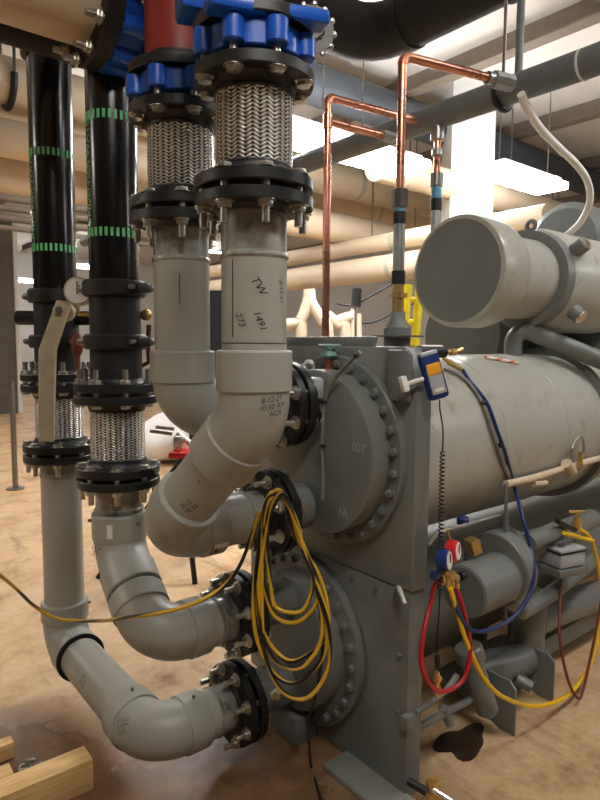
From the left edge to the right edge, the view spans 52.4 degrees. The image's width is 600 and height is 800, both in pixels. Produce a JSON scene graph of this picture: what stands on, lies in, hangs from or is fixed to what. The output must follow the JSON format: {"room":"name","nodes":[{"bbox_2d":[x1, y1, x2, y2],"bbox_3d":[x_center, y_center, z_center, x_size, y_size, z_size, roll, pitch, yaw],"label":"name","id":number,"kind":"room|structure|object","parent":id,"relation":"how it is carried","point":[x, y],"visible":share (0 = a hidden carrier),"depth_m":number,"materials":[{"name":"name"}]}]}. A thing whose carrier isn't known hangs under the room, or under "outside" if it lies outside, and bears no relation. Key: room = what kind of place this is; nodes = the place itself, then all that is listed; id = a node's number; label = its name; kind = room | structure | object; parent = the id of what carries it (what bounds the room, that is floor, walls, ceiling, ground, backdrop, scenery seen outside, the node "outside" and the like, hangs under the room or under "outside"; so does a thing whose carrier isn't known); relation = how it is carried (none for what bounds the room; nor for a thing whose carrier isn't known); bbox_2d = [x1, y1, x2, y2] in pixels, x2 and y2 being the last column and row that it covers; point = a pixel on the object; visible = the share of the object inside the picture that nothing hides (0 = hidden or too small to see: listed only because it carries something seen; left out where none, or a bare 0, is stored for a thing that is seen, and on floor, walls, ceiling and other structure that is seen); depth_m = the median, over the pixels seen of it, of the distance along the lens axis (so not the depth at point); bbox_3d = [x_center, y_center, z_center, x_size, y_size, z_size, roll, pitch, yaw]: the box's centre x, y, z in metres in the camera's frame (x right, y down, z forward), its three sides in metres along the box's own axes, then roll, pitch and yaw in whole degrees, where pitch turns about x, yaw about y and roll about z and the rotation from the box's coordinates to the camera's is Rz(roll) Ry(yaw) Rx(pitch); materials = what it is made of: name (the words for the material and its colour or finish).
{"room":"mechanical room","nodes":[
{"label":"mechanical room","id":0,"kind":"room"},
{"bbox_2d":[0,221,17,413],"bbox_3d":[-9.938,-1.515,10.256,9.559,4.100,0.200,-4,7,-39],"label":"wall partition","id":1,"kind":"structure","parent":0,"point":[8,368],"depth_m":13.09,"materials":[{"name":"paint"}]},
{"bbox_2d":[11,222,22,412],"bbox_3d":[-6.171,-1.761,13.254,0.080,4.100,0.300,-4,7,-39],"label":"trim","id":2,"kind":"structure","parent":1,"relation":"attached to","point":[14,234],"depth_m":13.13,"materials":[{"name":"white paint"}]},
{"bbox_2d":[18,253,220,394],"bbox_3d":[-9.674,-2.092,16.616,18.000,4.100,0.200,-4,7,-39],"label":"wall","id":3,"kind":"structure","parent":0,"point":[25,268],"depth_m":18.76,"materials":[{"name":"white paint"}]},
{"bbox_2d":[0,395,599,799],"bbox_3d":[-1.766,0.952,7.056,18.400,0.120,25.400,-4,7,-39],"label":"floor","id":4,"kind":"structure","parent":0,"point":[553,753],"depth_m":2.50,"materials":[{"name":"beige concrete"}]},
{"bbox_2d":[0,736,13,761],"bbox_3d":[-1.275,1.313,2.137,0.500,0.060,0.053,-4,7,-39],"label":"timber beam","id":5,"kind":"structure","parent":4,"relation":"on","point":[7,743],"depth_m":2.26,"materials":[{"name":"brown wood"}]},
{"bbox_2d":[0,763,13,778],"bbox_3d":[-1.220,1.337,2.012,0.500,0.036,0.073,-4,7,-39],"label":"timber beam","id":6,"kind":"structure","parent":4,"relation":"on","point":[6,770],"depth_m":2.15,"materials":[{"name":"brown wood"}]},
{"bbox_2d":[6,381,24,490],"bbox_3d":[-2.999,0.372,6.387,0.180,1.140,0.180,-4,7,-39],"label":"post","id":7,"kind":"object","parent":4,"relation":"on","point":[14,487],"visible":1,"depth_m":6.37,"materials":[{"name":"metal"}]},
{"bbox_2d":[18,758,42,771],"bbox_3d":[-0.964,1.310,2.188,0.076,0.053,0.072,-4,7,-39],"label":"scrap","id":8,"kind":"object","parent":4,"relation":"on","point":[27,761],"visible":0.46,"depth_m":2.19,"materials":[{"name":"metal"}]},
{"bbox_2d":[0,746,93,799],"bbox_3d":[-1.094,1.313,1.865,0.900,0.112,0.095,-4,7,-39],"label":"timber beam","id":9,"kind":"structure","parent":4,"relation":"on","point":[66,776],"depth_m":2.04,"materials":[{"name":"brown wood"}]},
{"bbox_2d":[96,425,197,584],"bbox_3d":[-0.861,0.673,4.038,0.840,1.017,0.515,-4,7,-39],"label":"vise","id":10,"kind":"object","parent":4,"relation":"on","point":[179,451],"visible":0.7,"depth_m":3.95,"materials":[{"name":"metal"}]},
{"bbox_2d":[169,447,188,458],"bbox_3d":[-0.761,0.347,4.000,0.160,0.041,0.220,0,5,0],"label":"tray","id":11,"kind":"object","parent":10,"relation":"on","point":[177,452],"depth_m":3.90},
{"bbox_2d":[145,413,188,459],"bbox_3d":[-1.687,0.476,7.956,0.937,0.637,0.915,4,6,32],"label":"plastic bundle","id":12,"kind":"object","parent":4,"relation":"on","point":[157,446],"visible":0.43,"depth_m":7.65,"materials":[{"name":"plastic"}]},
{"bbox_2d":[189,290,221,439],"bbox_3d":[-0.937,-0.123,6.687,0.500,2.103,0.400,0,5,0],"label":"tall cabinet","id":13,"kind":"object","parent":4,"relation":"on","point":[215,295],"visible":0.04,"depth_m":6.42,"materials":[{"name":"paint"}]},
{"bbox_2d":[287,289,333,336],"bbox_3d":[0.011,0.054,5.199,0.573,1.991,0.284,0,5,0],"label":"fitting","id":14,"kind":"object","parent":4,"relation":"on","point":[309,306],"visible":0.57,"depth_m":5.15,"materials":[{"name":"plastic"}]},
{"bbox_2d":[329,309,361,336],"bbox_3d":[0.369,0.082,5.598,0.414,1.857,0.273,0,5,0],"label":"fitting","id":15,"kind":"object","parent":4,"relation":"on","point":[343,323],"visible":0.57,"depth_m":5.55,"materials":[{"name":"plastic"}]},
{"bbox_2d":[403,284,421,346],"bbox_3d":[0.704,0.188,4.200,0.122,1.961,0.343,5,7,40],"label":"step ladder","id":16,"kind":"object","parent":4,"relation":"on","point":[415,322],"visible":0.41,"depth_m":4.18,"materials":[{"name":"yellow plastic"}]},
{"bbox_2d":[228,202,599,799],"bbox_3d":[1.379,0.048,3.427,4.065,2.382,1.196,-4,7,-39],"label":"chiller","id":17,"kind":"object","parent":4,"relation":"on","point":[530,297],"visible":0.8,"depth_m":2.34,"materials":[{"name":"grey paint"}]},
{"bbox_2d":[22,435,269,761],"bbox_3d":[-0.677,0.725,2.434,0.544,1.056,1.170,-4,7,-39],"label":"pvc pipe","id":18,"kind":"object","parent":17,"relation":"attached to","point":[143,726],"visible":0.88,"depth_m":2.28,"materials":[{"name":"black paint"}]},
{"bbox_2d":[20,382,89,454],"bbox_3d":[-1.041,0.072,2.637,0.300,0.286,0.300,-4,7,-39],"label":"connector","id":19,"kind":"object","parent":18,"relation":"on","point":[68,418],"visible":0.73,"depth_m":2.56,"materials":[{"name":"black paint"}]},
{"bbox_2d":[14,288,89,441],"bbox_3d":[-0.995,-0.162,2.574,0.327,0.605,0.423,-4,7,-39],"label":"valve","id":20,"kind":"object","parent":19,"relation":"on","point":[56,322],"visible":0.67,"depth_m":2.48,"materials":[{"name":"black paint"}]},
{"bbox_2d":[20,49,76,287],"bbox_3d":[-1.033,-0.974,2.542,0.224,1.055,0.224,-4,7,-39],"label":"riser pipe","id":21,"kind":"object","parent":20,"relation":"on","point":[49,80],"visible":0.87,"depth_m":2.48,"materials":[{"name":"black paint"}]},
{"bbox_2d":[64,276,88,315],"bbox_3d":[-0.857,-0.402,2.371,0.116,0.154,0.042,0,5,0],"label":"pressure gauge","id":22,"kind":"object","parent":20,"relation":"attached to","point":[72,296],"visible":0.71,"depth_m":2.35,"materials":[{"name":"paint"}]},
{"bbox_2d":[75,455,270,660],"bbox_3d":[-0.490,0.582,2.229,0.505,0.696,0.640,-4,7,-39],"label":"pvc pipe","id":23,"kind":"object","parent":17,"relation":"attached to","point":[131,581],"visible":0.83,"depth_m":2.13,"materials":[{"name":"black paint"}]},
{"bbox_2d":[74,392,159,480],"bbox_3d":[-0.674,0.124,2.255,0.300,0.291,0.300,-4,7,-39],"label":"connector","id":24,"kind":"object","parent":23,"relation":"on","point":[117,435],"visible":0.95,"depth_m":2.17,"materials":[{"name":"black paint"}]},
{"bbox_2d":[73,278,155,409],"bbox_3d":[-0.672,-0.204,2.225,0.303,0.452,0.302,-4,7,-39],"label":"valve","id":25,"kind":"object","parent":24,"relation":"on","point":[115,342],"visible":0.86,"depth_m":2.14,"materials":[{"name":"black paint"}]},
{"bbox_2d":[84,69,138,279],"bbox_3d":[-0.667,-0.937,2.159,0.177,1.055,0.177,-4,7,-39],"label":"riser pipe","id":26,"kind":"object","parent":25,"relation":"on","point":[111,138],"visible":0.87,"depth_m":2.10,"materials":[{"name":"black paint"}]},
{"bbox_2d":[0,0,144,71],"bbox_3d":[-1.545,-1.254,1.242,2.645,0.464,0.464,-4,7,-39],"label":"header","id":27,"kind":"object","parent":26,"relation":"on","point":[89,30],"visible":0.57,"depth_m":1.84,"materials":[{"name":"black paint"}]},
{"bbox_2d":[97,0,144,77],"bbox_3d":[-0.603,-1.316,2.002,0.094,0.446,0.446,-4,7,-39],"label":"valve","id":28,"kind":"object","parent":27,"relation":"attached to","point":[130,43],"visible":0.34,"depth_m":1.93,"materials":[{"name":"blue paint"}]},
{"bbox_2d":[0,488,332,701],"bbox_3d":[-0.520,0.594,1.944,1.196,0.648,0.464,3,6,25],"label":"extension cord","id":29,"kind":"object","parent":23,"relation":"on","point":[259,587],"visible":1,"depth_m":1.89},
{"bbox_2d":[306,644,323,799],"bbox_3d":[0.047,1.062,2.088,0.057,0.612,0.247,0,5,-8],"label":"power cord","id":30,"kind":"object","parent":29,"relation":"hanging from","point":[322,646],"visible":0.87,"depth_m":2.10,"materials":[{"name":"rubber"}]},
{"bbox_2d":[129,186,318,447],"bbox_3d":[-0.250,-0.221,1.972,0.591,0.799,0.300,-4,7,-39],"label":"pvc pipe","id":31,"kind":"object","parent":17,"relation":"attached to","point":[182,361],"visible":0.55,"depth_m":1.81,"materials":[{"name":"grey plastic"}]},
{"bbox_2d":[128,92,214,210],"bbox_3d":[-0.359,-0.714,1.836,0.300,0.291,0.300,-4,7,-39],"label":"connector","id":32,"kind":"object","parent":31,"relation":"on","point":[179,142],"visible":0.83,"depth_m":1.74,"materials":[{"name":"black paint"}]},
{"bbox_2d":[126,46,214,132],"bbox_3d":[-0.358,-0.909,1.818,0.311,0.183,0.311,-4,7,-39],"label":"valve","id":33,"kind":"object","parent":32,"relation":"on","point":[162,69],"visible":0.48,"depth_m":1.69,"materials":[{"name":"blue paint"}]},
{"bbox_2d":[144,0,192,52],"bbox_3d":[-0.351,-1.837,1.734,0.200,1.741,0.200,-4,7,-39],"label":"pipe","id":34,"kind":"object","parent":33,"relation":"on","point":[161,29],"visible":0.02,"depth_m":1.71,"materials":[{"name":"metal"}]},
{"bbox_2d":[144,160,312,557],"bbox_3d":[-0.151,-0.010,1.820,0.573,1.161,0.697,-4,7,-39],"label":"pvc pipe","id":35,"kind":"object","parent":17,"relation":"attached to","point":[194,510],"visible":0.84,"depth_m":1.53,"materials":[{"name":"grey plastic"}]},
{"bbox_2d":[193,47,313,195],"bbox_3d":[-0.115,-0.668,1.537,0.300,0.286,0.300,-4,7,-39],"label":"connector","id":36,"kind":"object","parent":35,"relation":"on","point":[254,107],"visible":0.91,"depth_m":1.45,"materials":[{"name":"black paint"}]},
{"bbox_2d":[175,0,336,104],"bbox_3d":[-0.089,-0.903,1.520,0.404,0.268,0.335,-4,7,-39],"label":"valve","id":37,"kind":"object","parent":36,"relation":"on","point":[280,25],"visible":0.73,"depth_m":1.42,"materials":[{"name":"blue paint"}]},
{"bbox_2d":[315,402,322,427],"bbox_3d":[0.046,0.052,2.116,0.008,0.100,0.100,-4,7,-39],"label":"wire","id":38,"kind":"object","parent":17,"relation":"hanging from","point":[320,406],"visible":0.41,"depth_m":2.08,"materials":[{"name":"metal"}]},
{"bbox_2d":[318,343,340,369],"bbox_3d":[0.103,-0.131,2.167,0.084,0.138,0.084,-4,7,-39],"label":"valve","id":39,"kind":"object","parent":17,"relation":"on","point":[329,353],"visible":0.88,"depth_m":2.15,"materials":[{"name":"green metal"}]},
{"bbox_2d":[320,350,361,500],"bbox_3d":[0.130,0.095,2.022,0.018,0.519,0.188,-4,7,-39],"label":"cable","id":40,"kind":"object","parent":17,"relation":"attached to","point":[324,401],"visible":1,"depth_m":2.08,"materials":[{"name":"grey plastic"}]},
{"bbox_2d":[351,288,361,335],"bbox_3d":[0.451,-0.376,5.018,0.081,1.075,0.145,2,6,22],"label":"switch","id":41,"kind":"object","parent":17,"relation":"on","point":[356,292],"visible":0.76,"depth_m":4.97,"materials":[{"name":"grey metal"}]},
{"bbox_2d":[322,93,417,336],"bbox_3d":[0.321,-0.650,2.798,0.533,1.351,0.055,-3,6,-33],"label":"copper pipe","id":42,"kind":"object","parent":17,"relation":"on","point":[387,136],"visible":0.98,"depth_m":2.65,"materials":[{"name":"metal"}]},
{"bbox_2d":[370,311,423,346],"bbox_3d":[0.365,-0.236,2.296,0.200,0.190,0.200,-4,7,-39],"label":"stand","id":43,"kind":"object","parent":17,"relation":"on","point":[397,332],"visible":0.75,"depth_m":2.26,"materials":[{"name":"grey paint"}]},
{"bbox_2d":[389,51,516,310],"bbox_3d":[0.589,-0.807,2.350,0.555,0.960,0.068,-2,6,-26],"label":"copper pipe","id":44,"kind":"object","parent":43,"relation":"on","point":[498,80],"visible":0.99,"depth_m":2.25,"materials":[{"name":"metal"}]},
{"bbox_2d":[398,349,448,668],"bbox_3d":[0.400,0.376,1.954,0.195,1.072,0.074,-2,6,-26],"label":"gauge","id":45,"kind":"object","parent":17,"relation":"hanging from","point":[433,378],"visible":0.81,"depth_m":1.90,"materials":[{"name":"blue plastic"}]},
{"bbox_2d":[416,345,463,357],"bbox_3d":[0.502,-0.171,2.151,0.223,0.046,0.044,-3,6,-30],"label":"valve","id":46,"kind":"object","parent":17,"relation":"on","point":[442,350],"visible":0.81,"depth_m":2.13,"materials":[{"name":"gold metal"}]},
{"bbox_2d":[429,529,467,588],"bbox_3d":[0.500,0.536,2.021,0.060,0.224,0.179,5,7,44],"label":"gauge manifold","id":47,"kind":"object","parent":17,"relation":"hanging from","point":[444,558],"visible":1,"depth_m":2.00,"materials":[{"name":"multicoloured"}]},
{"bbox_2d":[419,578,472,693],"bbox_3d":[0.477,0.776,2.029,0.271,0.401,0.061,-4,7,-39],"label":"hose","id":48,"kind":"object","parent":47,"relation":"hanging from","point":[461,681],"visible":0.96,"depth_m":2.00,"materials":[{"name":"rubber"}]},
{"bbox_2d":[432,671,441,698],"bbox_3d":[0.450,0.936,2.007,0.032,0.088,0.026,-4,7,-39],"label":"coupler","id":49,"kind":"object","parent":48,"relation":"attached to","point":[436,677],"visible":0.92,"depth_m":2.00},
{"bbox_2d":[442,357,535,633],"bbox_3d":[0.717,0.327,2.264,0.356,0.964,0.575,1,5,8],"label":"hose","id":50,"kind":"object","parent":17,"relation":"on","point":[450,362],"visible":0.97,"depth_m":2.35,"materials":[{"name":"blue rubber"}]},
{"bbox_2d":[443,367,509,479],"bbox_3d":[0.731,0.117,2.392,0.329,0.485,0.120,-1,5,-16],"label":"wiring loom","id":51,"kind":"object","parent":50,"relation":"attached to","point":[482,402],"visible":0.96,"depth_m":2.36,"materials":[{"name":"grey plastic"}]},
{"bbox_2d":[484,355,518,364],"bbox_3d":[0.901,-0.179,2.726,0.176,0.042,0.015,-1,5,-18],"label":"label","id":52,"kind":"object","parent":17,"relation":"on","point":[485,356],"visible":1,"depth_m":2.72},
{"bbox_2d":[448,528,599,708],"bbox_3d":[0.949,0.921,2.428,1.183,0.700,0.082,-4,7,-42],"label":"hose","id":53,"kind":"object","parent":17,"relation":"hanging from","point":[488,684],"visible":0.88,"depth_m":2.35,"materials":[{"name":"rubber"}]},
{"bbox_2d":[517,91,593,234],"bbox_3d":[1.138,-0.963,2.668,0.202,0.512,0.827,4,6,32],"label":"conduit","id":54,"kind":"object","parent":17,"relation":"attached to","point":[528,110],"visible":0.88,"depth_m":2.62,"materials":[{"name":"white plastic"}]},
{"bbox_2d":[536,561,588,578],"bbox_3d":[1.134,0.725,2.645,0.170,0.030,0.140,-2,6,-24],"label":"box shelf","id":55,"kind":"object","parent":17,"relation":"attached to","point":[560,572],"depth_m":2.59,"materials":[{"name":"grey paint"}]},
{"bbox_2d":[554,510,594,542],"bbox_3d":[1.194,0.566,2.653,0.318,0.172,0.054,-4,7,-39],"label":"valve","id":56,"kind":"object","parent":17,"relation":"attached to","point":[576,524],"visible":1,"depth_m":2.65,"materials":[{"name":"gold metal"}]},
{"bbox_2d":[558,578,599,699],"bbox_3d":[1.200,1.031,2.676,0.402,0.506,0.132,-4,7,-39],"label":"hose","id":57,"kind":"object","parent":17,"relation":"hanging from","point":[560,580],"visible":0.98,"depth_m":2.61,"materials":[{"name":"red rubber"}]},
{"bbox_2d":[406,774,452,799],"bbox_3d":[0.370,1.234,1.753,0.130,0.309,0.071,2,5,15],"label":"valve","id":58,"kind":"object","parent":4,"relation":"on","point":[432,790],"visible":1,"depth_m":1.73,"materials":[{"name":"gold metal"}]},
{"bbox_2d":[432,723,483,761],"bbox_3d":[0.646,1.332,2.386,0.286,0.002,0.166,-4,7,-39],"label":"puddle","id":59,"kind":"object","parent":4,"relation":"on","point":[466,743],"visible":1,"depth_m":2.37,"materials":[{"name":"liquid"}]},
{"bbox_2d":[0,0,599,265],"bbox_3d":[-1.737,-3.240,6.674,18.400,0.100,25.400,-4,7,-39],"label":"ceiling","id":60,"kind":"structure","parent":0,"point":[582,140],"depth_m":5.88,"materials":[{"name":"paint"}]},
{"bbox_2d":[0,43,17,111],"bbox_3d":[-2.147,-2.563,4.468,0.050,0.854,0.420,-4,7,-39],"label":"strap hanger","id":61,"kind":"object","parent":60,"relation":"hanging from","point":[9,105],"visible":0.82,"depth_m":4.36,"materials":[{"name":"black metal"}]},
{"bbox_2d":[18,277,32,282],"bbox_3d":[-7.165,-3.555,15.800,1.000,1.003,0.200,-4,7,-39],"label":"ceiling lamp","id":62,"kind":"object","parent":60,"relation":"hanging from","point":[20,279],"visible":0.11,"depth_m":15.80,"materials":[{"name":"white plastic"}]},
{"bbox_2d":[18,279,32,282],"bbox_3d":[-7.168,-3.091,15.843,1.000,0.070,0.200,-4,7,-39],"label":"diffuser","id":63,"kind":"object","parent":62,"relation":"attached to","point":[20,280],"depth_m":15.82,"materials":[{"name":"white"}]},
{"bbox_2d":[0,23,70,62],"bbox_3d":[-1.660,-1.980,1.619,2.185,1.494,0.140,-4,7,-39],"label":"pipe","id":64,"kind":"object","parent":60,"relation":"hanging from","point":[9,35],"visible":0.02,"depth_m":2.20,"materials":[{"name":"black metal"}]},
{"bbox_2d":[283,0,516,61],"bbox_3d":[1.137,-1.763,0.592,2.748,0.296,5.640,-4,7,-39],"label":"insulated pipe","id":65,"kind":"object","parent":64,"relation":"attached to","point":[385,29],"visible":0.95,"depth_m":3.13,"materials":[{"name":"rubber"}]},
{"bbox_2d":[0,54,146,137],"bbox_3d":[-4.334,-2.441,2.703,8.900,0.809,0.330,-4,7,-39],"label":"pipe","id":66,"kind":"object","parent":60,"relation":"hanging from","point":[6,65],"visible":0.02,"depth_m":4.45,"materials":[{"name":"metal"}]},
{"bbox_2d":[0,104,146,148],"bbox_3d":[-4.712,-2.471,3.169,8.900,0.839,0.300,-4,7,-39],"label":"pipe","id":67,"kind":"object","parent":60,"relation":"hanging from","point":[18,114],"visible":0.02,"depth_m":5.00,"materials":[{"name":"metal"}]},
{"bbox_2d":[0,117,147,183],"bbox_3d":[-4.398,-2.270,2.797,8.900,1.167,0.280,-4,7,-39],"label":"pipe","id":68,"kind":"object","parent":60,"relation":"hanging from","point":[14,144],"visible":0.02,"depth_m":4.59,"materials":[{"name":"metal"}]},
{"bbox_2d":[0,157,147,204],"bbox_3d":[-4.776,-2.249,3.267,8.900,1.298,0.320,-4,7,-39],"label":"pipe","id":69,"kind":"object","parent":60,"relation":"hanging from","point":[14,174],"visible":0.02,"depth_m":5.12,"materials":[{"name":"metal"}]},
{"bbox_2d":[77,263,88,268],"bbox_3d":[-5.241,-3.571,14.777,1.000,0.758,0.200,-4,7,-39],"label":"ceiling lamp","id":70,"kind":"object","parent":60,"relation":"hanging from","point":[79,265],"visible":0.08,"depth_m":14.72,"materials":[{"name":"white plastic"}]},
{"bbox_2d":[77,265,88,268],"bbox_3d":[-5.244,-3.229,14.809,1.000,0.070,0.200,-4,7,-39],"label":"diffuser","id":71,"kind":"object","parent":70,"relation":"attached to","point":[78,266],"depth_m":14.72,"materials":[{"name":"white"}]},
{"bbox_2d":[209,247,220,253],"bbox_3d":[-2.240,-3.939,15.888,1.200,0.185,0.250,-4,7,-39],"label":"ceiling lamp","id":72,"kind":"object","parent":60,"relation":"hanging from","point":[214,248],"visible":0.07,"depth_m":15.81,"materials":[{"name":"white plastic"}]},
{"bbox_2d":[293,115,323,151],"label":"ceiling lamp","id":73,"kind":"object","parent":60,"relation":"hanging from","point":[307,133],"depth_m":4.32,"materials":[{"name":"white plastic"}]},
{"bbox_2d":[20,0,599,252],"bbox_3d":[-0.780,-3.228,8.099,0.140,0.170,21.000,-4,7,-39],"label":"joist","id":74,"kind":"object","parent":60,"relation":"attached to","point":[584,14],"visible":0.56,"depth_m":5.02,"materials":[{"name":"metal"}]},
{"bbox_2d":[297,142,323,152],"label":"ceiling lamp","id":75,"kind":"object","parent":60,"relation":"hanging from","point":[321,144],"depth_m":4.58,"materials":[{"name":"white plastic"}]},
{"bbox_2d":[210,181,419,290],"bbox_3d":[-0.059,-2.266,7.227,0.266,1.917,6.400,-4,7,-39],"label":"pipe","id":76,"kind":"object","parent":60,"relation":"hanging from","point":[379,268],"visible":0.27,"depth_m":6.39,"materials":[{"name":"metal"}]},
{"bbox_2d":[336,277,405,306],"bbox_3d":[0.756,-1.096,5.897,0.819,0.386,0.032,0,5,-2],"label":"cable","id":77,"kind":"object","parent":76,"relation":"hanging from","point":[388,285],"visible":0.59,"depth_m":5.89,"materials":[{"name":"rubber"}]},
{"bbox_2d":[213,159,430,227],"bbox_3d":[1.855,-2.929,9.105,7.400,0.910,0.406,-4,7,-39],"label":"pipe","id":78,"kind":"object","parent":60,"relation":"hanging from","point":[338,205],"visible":0.12,"depth_m":8.10,"materials":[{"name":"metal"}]},
{"bbox_2d":[322,58,323,123],"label":"rod","id":79,"kind":"object","parent":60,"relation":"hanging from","point":[323,58],"depth_m":4.57,"materials":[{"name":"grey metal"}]},
{"bbox_2d":[79,41,599,246],"bbox_3d":[0.412,-1.345,3.112,0.117,0.117,8.500,-4,7,-39],"label":"pipe","id":80,"kind":"object","parent":60,"relation":"hanging from","point":[582,64],"visible":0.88,"depth_m":2.65,"materials":[{"name":"metal"}]},
{"bbox_2d":[430,124,444,231],"bbox_3d":[0.639,-0.999,2.858,0.066,0.600,0.066,-4,7,-39],"label":"copper pipe","id":81,"kind":"object","parent":80,"relation":"hanging from","point":[437,131],"visible":0.82,"depth_m":2.84,"materials":[{"name":"metal"}]},
{"bbox_2d":[331,127,353,140],"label":"ceiling lamp","id":82,"kind":"object","parent":60,"relation":"hanging from","point":[336,134],"depth_m":4.42,"materials":[{"name":"white plastic"}]},
{"bbox_2d":[293,117,391,165],"bbox_3d":[0.089,-1.927,4.521,1.300,0.070,0.420,-4,7,-39],"label":"diffuser","id":83,"kind":"object","parent":82,"relation":"attached to","point":[306,134],"depth_m":4.38,"materials":[{"name":"white"}]},
{"bbox_2d":[340,146,395,176],"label":"ceiling lamp","id":84,"kind":"object","parent":60,"relation":"hanging from","point":[386,165],"depth_m":4.96,"materials":[{"name":"white plastic"}]},
{"bbox_2d":[297,141,430,176],"bbox_3d":[0.530,-1.958,4.895,1.150,0.070,0.400,-4,7,-39],"label":"diffuser","id":85,"kind":"object","parent":84,"relation":"attached to","point":[386,165],"depth_m":4.98,"materials":[{"name":"white"}]},
{"bbox_2d":[139,98,599,246],"bbox_3d":[0.697,-3.326,9.289,0.140,0.170,21.000,-4,7,-39],"label":"joist","id":86,"kind":"object","parent":60,"relation":"attached to","point":[590,110],"visible":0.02,"depth_m":6.67,"materials":[{"name":"metal"}]},
{"bbox_2d":[306,61,599,199],"bbox_3d":[1.456,-2.812,6.338,12.500,0.340,0.340,-4,7,-39],"label":"pipe","id":87,"kind":"object","parent":86,"relation":"hanging from","point":[338,82],"visible":0.25,"depth_m":5.68,"materials":[{"name":"metal"}]},
{"bbox_2d":[355,146,391,164],"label":"ceiling lamp","id":88,"kind":"object","parent":60,"relation":"hanging from","point":[387,151],"depth_m":4.73,"materials":[{"name":"white plastic"}]},
{"bbox_2d":[210,182,551,277],"bbox_3d":[-0.058,-2.416,7.213,0.176,1.616,6.400,-4,7,-39],"label":"pipe","id":89,"kind":"object","parent":60,"relation":"hanging from","point":[516,219],"visible":0.3,"depth_m":6.13,"materials":[{"name":"metal"}]},
{"bbox_2d":[209,194,599,265],"bbox_3d":[3.652,-3.522,11.671,0.140,0.170,21.000,-4,7,-39],"label":"joist","id":90,"kind":"object","parent":60,"relation":"attached to","point":[581,198],"visible":0.02,"depth_m":10.46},
{"bbox_2d":[209,155,599,253],"bbox_3d":[2.174,-3.424,10.480,0.140,0.170,21.000,-4,7,-39],"label":"joist","id":91,"kind":"object","parent":60,"relation":"attached to","point":[593,162],"visible":0.11,"depth_m":8.28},
{"bbox_2d":[405,151,430,174],"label":"ceiling lamp","id":92,"kind":"object","parent":60,"relation":"hanging from","point":[414,162],"depth_m":5.04,"materials":[{"name":"white plastic"}]},
{"bbox_2d":[293,139,552,231],"bbox_3d":[2.483,-2.837,8.333,7.400,0.945,0.346,-4,7,-39],"label":"pipe","id":93,"kind":"object","parent":60,"relation":"hanging from","point":[348,183],"visible":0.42,"depth_m":6.74,"materials":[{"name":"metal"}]},
{"bbox_2d":[287,141,559,251],"bbox_3d":[2.545,-2.576,8.279,7.400,1.454,0.310,-4,7,-39],"label":"pipe","id":94,"kind":"object","parent":60,"relation":"hanging from","point":[343,227],"visible":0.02,"depth_m":6.50,"materials":[{"name":"metal"}]},
{"bbox_2d":[365,108,562,211],"bbox_3d":[3.393,-2.672,7.537,7.000,1.116,0.280,-4,7,-39],"label":"pipe","id":95,"kind":"object","parent":60,"relation":"hanging from","point":[505,198],"visible":0.42,"depth_m":5.94,"materials":[{"name":"metal"}]},
{"bbox_2d":[491,0,512,113],"bbox_3d":[0.859,-1.999,2.503,0.162,1.581,0.022,-4,7,-39],"label":"hanger","id":96,"kind":"object","parent":60,"relation":"hanging from","point":[495,101],"visible":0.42,"depth_m":2.54,"materials":[{"name":"grey metal"}]},
{"bbox_2d":[514,0,524,72],"bbox_3d":[0.903,-2.059,2.443,0.032,1.450,0.031,-4,7,-39],"label":"conduit","id":97,"kind":"object","parent":60,"relation":"attached to","point":[520,19],"visible":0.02,"depth_m":2.48,"materials":[{"name":"metal"}]},
{"bbox_2d":[476,92,568,194],"bbox_3d":[2.049,-2.514,5.524,1.000,1.085,0.340,-4,7,-39],"label":"ceiling lamp","id":98,"kind":"object","parent":60,"relation":"hanging from","point":[503,171],"visible":0.89,"depth_m":5.43,"materials":[{"name":"white plastic"}]},
{"bbox_2d":[476,162,568,194],"bbox_3d":[2.046,-2.009,5.570,1.000,0.070,0.340,-4,7,-39],"label":"diffuser","id":99,"kind":"object","parent":98,"relation":"attached to","point":[509,174],"depth_m":5.43,"materials":[{"name":"white"}]},
{"bbox_2d":[287,250,427,345],"bbox_3d":[5.324,-1.619,12.568,0.200,4.100,25.400,-4,7,-39],"label":"wall","id":100,"kind":"structure","parent":0,"point":[379,305],"depth_m":16.78,"materials":[{"name":"white paint"}]},
{"bbox_2d":[362,303,413,323],"bbox_3d":[0.755,-0.857,5.897,0.820,0.247,0.034,0,5,-1],"label":"cable","id":101,"kind":"object","parent":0,"point":[387,315],"visible":0.34,"depth_m":5.89,"materials":[{"name":"rubber"}]},
{"bbox_2d":[441,80,495,221],"bbox_3d":[1.681,-1.073,6.287,0.420,4.103,0.420,0,5,0],"label":"column","id":102,"kind":"structure","parent":0,"point":[469,144],"depth_m":5.96,"materials":[{"name":"white paint"}]},
{"bbox_3d":[-8.827,-0.679,1.161,0.200,4.100,25.400,-4,7,-39],"label":"wall","id":103,"kind":"structure","parent":0,"visible":0},
{"bbox_2d":[0,193,87,212],"bbox_3d":[-5.718,-2.261,5.472,10.200,0.100,0.100,-4,7,-39],"label":"pipe","id":104,"kind":"object","parent":103,"relation":"attached to","point":[4,197],"visible":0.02,"depth_m":7.33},
{"bbox_2d":[0,204,87,221],"bbox_3d":[-5.719,-2.143,5.483,10.200,0.080,0.080,-4,7,-39],"label":"pipe","id":105,"kind":"object","parent":103,"relation":"attached to","point":[3,207],"visible":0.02,"depth_m":7.35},
{"bbox_2d":[0,213,147,238],"bbox_3d":[-5.720,-2.026,5.493,10.200,0.090,0.090,-4,7,-39],"label":"pipe","id":106,"kind":"object","parent":103,"relation":"attached to","point":[3,217],"visible":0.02,"depth_m":7.37,"materials":[{"name":"metal"}]},
{"bbox_2d":[0,225,147,246],"bbox_3d":[-5.721,-1.908,5.504,10.200,0.060,0.060,-4,7,-39],"label":"pipe","id":107,"kind":"object","parent":103,"relation":"attached to","point":[2,227],"visible":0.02,"depth_m":7.37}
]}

